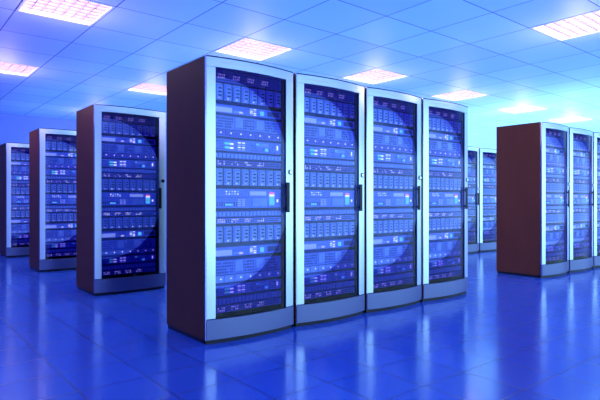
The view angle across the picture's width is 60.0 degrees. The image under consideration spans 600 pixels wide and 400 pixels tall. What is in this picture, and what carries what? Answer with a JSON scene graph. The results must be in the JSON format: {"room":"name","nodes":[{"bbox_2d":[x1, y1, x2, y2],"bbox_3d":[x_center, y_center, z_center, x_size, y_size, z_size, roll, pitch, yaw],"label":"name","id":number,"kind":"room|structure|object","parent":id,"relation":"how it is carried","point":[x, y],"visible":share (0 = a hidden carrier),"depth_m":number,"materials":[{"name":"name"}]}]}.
{"room":"server room","nodes":[
{"label":"server room","id":0,"kind":"room"},
{"bbox_2d":[0,113,166,238],"bbox_3d":[-0.726,-0.425,15.735,25.200,3.010,0.100,0,0,-39],"label":"wall","id":1,"kind":"structure","parent":0,"point":[14,128],"depth_m":11.36,"materials":[{"name":"blue paint"}]},
{"bbox_2d":[0,239,599,399],"bbox_3d":[4.367,1.040,9.508,25.200,0.080,15.990,0,0,-39],"label":"floor","id":2,"kind":"structure","parent":0,"point":[508,337],"depth_m":3.43,"materials":[{"name":"blue tile"}]},
{"bbox_2d":[0,142,28,257],"bbox_3d":[-4.972,0.000,9.486,0.792,2.000,0.679,0,0,-39],"label":"rack","id":3,"kind":"object","parent":2,"relation":"on","point":[14,157],"visible":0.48,"depth_m":9.15,"materials":[{"name":"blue metal"}]},
{"bbox_2d":[11,242,28,245],"bbox_3d":[-4.953,0.775,9.432,0.605,0.044,0.454,0,0,-39],"label":"switch","id":4,"kind":"object","parent":3,"relation":"attached to","point":[12,243],"depth_m":9.19,"materials":[{"name":"blue"}]},
{"bbox_2d":[11,207,28,209],"bbox_3d":[-4.953,0.150,9.432,0.605,0.038,0.454,0,0,-39],"label":"switch","id":5,"kind":"object","parent":3,"relation":"attached to","point":[12,208],"depth_m":9.16,"materials":[{"name":"blue metal"}]},
{"bbox_2d":[11,184,28,186],"bbox_3d":[-4.953,-0.262,9.432,0.605,0.042,0.454,0,0,-39],"label":"switch","id":6,"kind":"object","parent":3,"relation":"attached to","point":[12,185],"depth_m":9.20,"materials":[{"name":"blue"}]},
{"bbox_2d":[29,128,75,271],"bbox_3d":[-3.484,0.000,7.667,0.792,2.000,0.679,0,0,-39],"label":"rack","id":7,"kind":"object","parent":2,"relation":"on","point":[52,152],"visible":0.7,"depth_m":7.38,"materials":[{"name":"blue metal"}]},
{"bbox_2d":[45,251,75,256],"bbox_3d":[-3.465,0.775,7.613,0.605,0.044,0.454,0,0,-39],"label":"switch","id":8,"kind":"object","parent":7,"relation":"attached to","point":[47,253],"depth_m":7.37,"materials":[{"name":"blue metal"}]},
{"bbox_2d":[45,209,75,211],"bbox_3d":[-3.465,0.150,7.613,0.605,0.038,0.454,0,0,-39],"label":"switch","id":9,"kind":"object","parent":7,"relation":"attached to","point":[46,210],"depth_m":7.38,"materials":[{"name":"blue metal"}]},
{"bbox_2d":[45,180,75,183],"bbox_3d":[-3.465,-0.262,7.613,0.605,0.042,0.454,0,0,-39],"label":"switch","id":10,"kind":"object","parent":7,"relation":"attached to","point":[46,181],"depth_m":7.42,"materials":[{"name":"blue"}]},
{"bbox_2d":[76,104,165,295],"bbox_3d":[-2.015,0.000,5.871,0.792,2.000,0.679,0,0,-39],"label":"rack","id":11,"kind":"object","parent":2,"relation":"on","point":[121,150],"visible":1,"depth_m":5.65,"materials":[{"name":"black metal"}]},
{"bbox_2d":[102,266,155,275],"bbox_3d":[-1.996,0.775,5.817,0.605,0.044,0.454,0,0,-39],"label":"switch","id":12,"kind":"object","parent":11,"relation":"attached to","point":[131,269],"depth_m":5.63,"materials":[{"name":"blue metal"}]},
{"bbox_2d":[102,211,155,215],"bbox_3d":[-1.996,0.150,5.817,0.605,0.038,0.454,0,0,-39],"label":"switch","id":13,"kind":"object","parent":11,"relation":"attached to","point":[104,213],"depth_m":5.67,"materials":[{"name":"blue metal"}]},
{"bbox_2d":[102,173,155,178],"bbox_3d":[-1.996,-0.262,5.817,0.605,0.042,0.454,0,0,-39],"label":"switch","id":14,"kind":"object","parent":11,"relation":"attached to","point":[104,175],"depth_m":5.69,"materials":[{"name":"blue"}]},
{"bbox_2d":[167,55,292,344],"bbox_3d":[-0.534,0.000,4.042,0.769,2.000,0.679,0,0,-39],"label":"rack","id":15,"kind":"object","parent":2,"relation":"on","point":[230,121],"visible":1,"depth_m":3.81,"materials":[{"name":"black metal"}]},
{"bbox_2d":[216,297,280,313],"bbox_3d":[-0.515,0.775,3.989,0.587,0.044,0.454,0,0,-39],"label":"switch","id":16,"kind":"object","parent":15,"relation":"attached to","point":[264,301],"depth_m":3.81,"materials":[{"name":"blue"}]},
{"bbox_2d":[216,216,280,223],"bbox_3d":[-0.515,0.150,3.989,0.587,0.038,0.454,0,0,-39],"label":"switch","id":17,"kind":"object","parent":15,"relation":"attached to","point":[219,219],"depth_m":3.85,"materials":[{"name":"blue metal"}]},
{"bbox_2d":[216,160,280,169],"bbox_3d":[-0.515,-0.262,3.989,0.587,0.042,0.454,0,0,-39],"label":"switch","id":18,"kind":"object","parent":15,"relation":"attached to","point":[220,164],"depth_m":3.85,"materials":[{"name":"blue metal"}]},
{"bbox_2d":[292,73,364,326],"bbox_3d":[0.084,0.000,4.548,0.769,2.000,0.679,0,0,-39],"label":"rack","id":19,"kind":"object","parent":2,"relation":"on","point":[328,113],"visible":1,"depth_m":4.31,"materials":[{"name":"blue metal"}]},
{"bbox_2d":[304,286,353,299],"bbox_3d":[0.103,0.775,4.495,0.587,0.044,0.454,0,0,-39],"label":"switch","id":20,"kind":"object","parent":19,"relation":"attached to","point":[310,294],"depth_m":4.32,"materials":[{"name":"blue"}]},
{"bbox_2d":[304,214,353,220],"bbox_3d":[0.103,0.150,4.495,0.587,0.038,0.454,0,0,-39],"label":"switch","id":21,"kind":"object","parent":19,"relation":"attached to","point":[307,217],"depth_m":4.34,"materials":[{"name":"blue metal"}]},
{"bbox_2d":[304,165,353,172],"bbox_3d":[0.103,-0.262,4.495,0.587,0.042,0.454,0,0,-39],"label":"switch","id":22,"kind":"object","parent":19,"relation":"attached to","point":[307,168],"depth_m":4.36,"materials":[{"name":"blue metal"}]},
{"bbox_2d":[363,87,421,312],"bbox_3d":[0.703,0.000,5.054,0.769,2.000,0.679,0,0,-39],"label":"rack","id":23,"kind":"object","parent":2,"relation":"on","point":[392,119],"visible":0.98,"depth_m":4.83,"materials":[{"name":"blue metal"}]},
{"bbox_2d":[373,278,412,288],"bbox_3d":[0.722,0.775,5.000,0.587,0.044,0.454,0,0,-39],"label":"switch","id":24,"kind":"object","parent":23,"relation":"attached to","point":[392,281],"depth_m":4.82,"materials":[{"name":"blue"}]},
{"bbox_2d":[373,213,412,218],"bbox_3d":[0.722,0.150,5.000,0.587,0.038,0.454,0,0,-39],"label":"switch","id":25,"kind":"object","parent":23,"relation":"attached to","point":[375,215],"depth_m":4.88,"materials":[{"name":"blue metal"}]},
{"bbox_2d":[373,168,412,175],"bbox_3d":[0.722,-0.262,5.000,0.587,0.042,0.454,0,0,-39],"label":"switch","id":26,"kind":"object","parent":23,"relation":"attached to","point":[376,171],"depth_m":4.88,"materials":[{"name":"blue metal"}]},
{"bbox_2d":[420,98,467,301],"bbox_3d":[1.321,0.000,5.560,0.769,2.000,0.679,0,0,-39],"label":"rack","id":27,"kind":"object","parent":2,"relation":"on","point":[444,124],"visible":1,"depth_m":5.34,"materials":[{"name":"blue metal"}]},
{"bbox_2d":[429,271,460,279],"bbox_3d":[1.340,0.775,5.506,0.587,0.044,0.454,0,0,-39],"label":"switch","id":28,"kind":"object","parent":27,"relation":"attached to","point":[440,274],"depth_m":5.33,"materials":[{"name":"blue metal"}]},
{"bbox_2d":[429,212,460,216],"bbox_3d":[1.340,0.150,5.506,0.587,0.038,0.454,0,0,-39],"label":"switch","id":29,"kind":"object","parent":27,"relation":"attached to","point":[431,214],"depth_m":5.38,"materials":[{"name":"blue metal"}]},
{"bbox_2d":[429,172,460,177],"bbox_3d":[1.340,-0.262,5.506,0.587,0.042,0.454,0,0,-39],"label":"switch","id":30,"kind":"object","parent":27,"relation":"attached to","point":[431,174],"depth_m":5.35,"materials":[{"name":"blue"}]},
{"bbox_2d":[468,146,478,253],"bbox_3d":[2.948,0.000,9.930,0.769,2.000,0.679,0,0,-39],"label":"rack","id":31,"kind":"object","parent":2,"relation":"on","point":[473,152],"visible":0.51,"depth_m":9.86,"materials":[{"name":"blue metal"}]},
{"bbox_2d":[478,148,495,251],"bbox_3d":[3.567,0.000,10.436,0.769,2.000,0.679,0,0,-39],"label":"rack","id":32,"kind":"object","parent":2,"relation":"on","point":[487,157],"visible":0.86,"depth_m":10.15,"materials":[{"name":"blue metal"}]},
{"bbox_2d":[483,237,495,240],"bbox_3d":[3.586,0.775,10.382,0.587,0.044,0.454,0,0,-39],"label":"switch","id":33,"kind":"object","parent":32,"relation":"attached to","point":[484,238],"depth_m":10.18,"materials":[{"name":"blue"}]},
{"bbox_2d":[483,206,495,208],"bbox_3d":[3.586,0.150,10.382,0.587,0.038,0.454,0,0,-39],"label":"switch","id":34,"kind":"object","parent":32,"relation":"attached to","point":[484,207],"depth_m":10.25,"materials":[{"name":"blue metal"}]},
{"bbox_2d":[483,185,495,187],"bbox_3d":[3.586,-0.262,10.382,0.587,0.042,0.454,0,0,-39],"label":"switch","id":35,"kind":"object","parent":32,"relation":"attached to","point":[484,186],"depth_m":10.18,"materials":[{"name":"blue"}]},
{"bbox_2d":[496,122,569,277],"bbox_3d":[3.201,0.000,7.097,0.769,2.000,0.679,0,0,-39],"label":"rack","id":36,"kind":"object","parent":2,"relation":"on","point":[533,192],"visible":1,"depth_m":6.88,"materials":[{"name":"black metal"}]},
{"bbox_2d":[546,255,563,260],"bbox_3d":[3.220,0.775,7.043,0.587,0.044,0.454,0,0,-39],"label":"switch","id":37,"kind":"object","parent":36,"relation":"attached to","point":[548,257],"depth_m":6.88,"materials":[{"name":"blue"}]},
{"bbox_2d":[546,209,563,212],"bbox_3d":[3.220,0.150,7.043,0.587,0.038,0.454,0,0,-39],"label":"switch","id":38,"kind":"object","parent":36,"relation":"attached to","point":[547,210],"depth_m":6.91,"materials":[{"name":"blue metal"}]},
{"bbox_2d":[546,178,563,182],"bbox_3d":[3.220,-0.262,7.043,0.587,0.042,0.454,0,0,-39],"label":"switch","id":39,"kind":"object","parent":36,"relation":"attached to","point":[548,180],"depth_m":6.90,"materials":[{"name":"blue"}]},
{"bbox_2d":[568,127,593,272],"bbox_3d":[3.819,0.000,7.603,0.769,2.000,0.679,0,0,-39],"label":"rack","id":40,"kind":"object","parent":2,"relation":"on","point":[581,185],"visible":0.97,"depth_m":7.38,"materials":[{"name":"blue metal"}]},
{"bbox_2d":[573,252,588,256],"bbox_3d":[3.838,0.775,7.549,0.587,0.044,0.454,0,0,-39],"label":"switch","id":41,"kind":"object","parent":40,"relation":"attached to","point":[575,254],"depth_m":7.38,"materials":[{"name":"blue"}]},
{"bbox_2d":[573,209,588,211],"bbox_3d":[3.838,0.150,7.549,0.587,0.038,0.454,0,0,-39],"label":"switch","id":42,"kind":"object","parent":40,"relation":"attached to","point":[574,210],"depth_m":7.39,"materials":[{"name":"blue metal"}]},
{"bbox_2d":[573,180,588,183],"bbox_3d":[3.838,-0.262,7.549,0.587,0.042,0.454,0,0,-39],"label":"switch","id":43,"kind":"object","parent":40,"relation":"attached to","point":[574,181],"depth_m":7.44,"materials":[{"name":"blue"}]},
{"bbox_2d":[592,132,599,267],"bbox_3d":[4.438,0.000,8.109,0.769,2.000,0.679,0,0,-39],"label":"rack","id":44,"kind":"object","parent":2,"relation":"on","point":[596,135],"visible":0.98,"depth_m":7.67,"materials":[{"name":"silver metal"}]},
{"bbox_2d":[0,0,599,148],"bbox_3d":[4.367,-1.890,9.508,25.200,0.080,15.990,0,0,-39],"label":"ceiling","id":45,"kind":"structure","parent":0,"point":[490,47],"depth_m":6.34,"materials":[{"name":"white tile"}]},
{"bbox_2d":[0,61,39,76],"bbox_3d":[-4.123,-1.885,7.287,0.719,0.079,0.719,0,0,-39],"label":"ceiling light","id":46,"kind":"object","parent":45,"relation":"attached to","point":[5,67],"visible":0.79,"depth_m":7.41,"materials":[{"name":"white plastic"}]},
{"bbox_2d":[16,0,115,25],"bbox_3d":[-2.271,-1.885,5.022,0.719,0.079,0.719,0,0,-39],"label":"ceiling light","id":47,"kind":"object","parent":45,"relation":"attached to","point":[84,12],"visible":0.88,"depth_m":5.11,"materials":[{"name":"translucent plastic diffuser"},{"name":"white painted metal"}]},
{"bbox_2d":[126,82,166,95],"bbox_3d":[-2.425,-1.885,8.676,0.719,0.079,0.719,0,0,-39],"label":"ceiling light","id":48,"kind":"object","parent":45,"relation":"attached to","point":[143,87],"visible":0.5,"depth_m":8.73,"materials":[{"name":"white plastic"}]},
{"bbox_2d":[213,37,293,60],"bbox_3d":[-0.573,-1.885,6.412,0.719,0.079,0.719,0,0,-39],"label":"ceiling light","id":49,"kind":"object","parent":45,"relation":"attached to","point":[248,48],"visible":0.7,"depth_m":6.46,"materials":[{"name":"white plastic"}]},
{"bbox_2d":[341,68,407,84],"bbox_3d":[1.126,-1.885,7.801,0.719,0.079,0.719,0,0,-39],"label":"ceiling light","id":50,"kind":"object","parent":45,"relation":"attached to","point":[373,76],"visible":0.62,"depth_m":7.86,"materials":[{"name":"white plastic"}]},
{"bbox_2d":[432,89,488,100],"bbox_3d":[2.824,-1.885,9.190,0.719,0.079,0.719,0,0,-39],"label":"ceiling light","id":51,"kind":"object","parent":45,"relation":"attached to","point":[461,94],"visible":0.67,"depth_m":9.26,"materials":[{"name":"white plastic"}]},
{"bbox_2d":[496,105,547,112],"bbox_3d":[4.523,-1.885,10.579,0.719,0.079,0.719,0,0,-39],"label":"ceiling light","id":52,"kind":"object","parent":45,"relation":"attached to","point":[526,108],"visible":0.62,"depth_m":10.67,"materials":[{"name":"white plastic"}]},
{"bbox_2d":[530,9,599,40],"bbox_3d":[2.978,-1.885,5.536,0.719,0.079,0.719,0,0,-39],"label":"ceiling light","id":53,"kind":"object","parent":45,"relation":"attached to","point":[588,23],"visible":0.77,"depth_m":5.64,"materials":[{"name":"glowing translucent plastic diffuser"},{"name":"white painted metal"}]},
{"bbox_2d":[549,116,592,122],"bbox_3d":[6.221,-1.885,11.968,0.719,0.079,0.719,0,0,-39],"label":"ceiling light","id":54,"kind":"object","parent":45,"relation":"attached to","point":[577,118],"visible":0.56,"depth_m":12.07,"materials":[{"name":"white plastic"}]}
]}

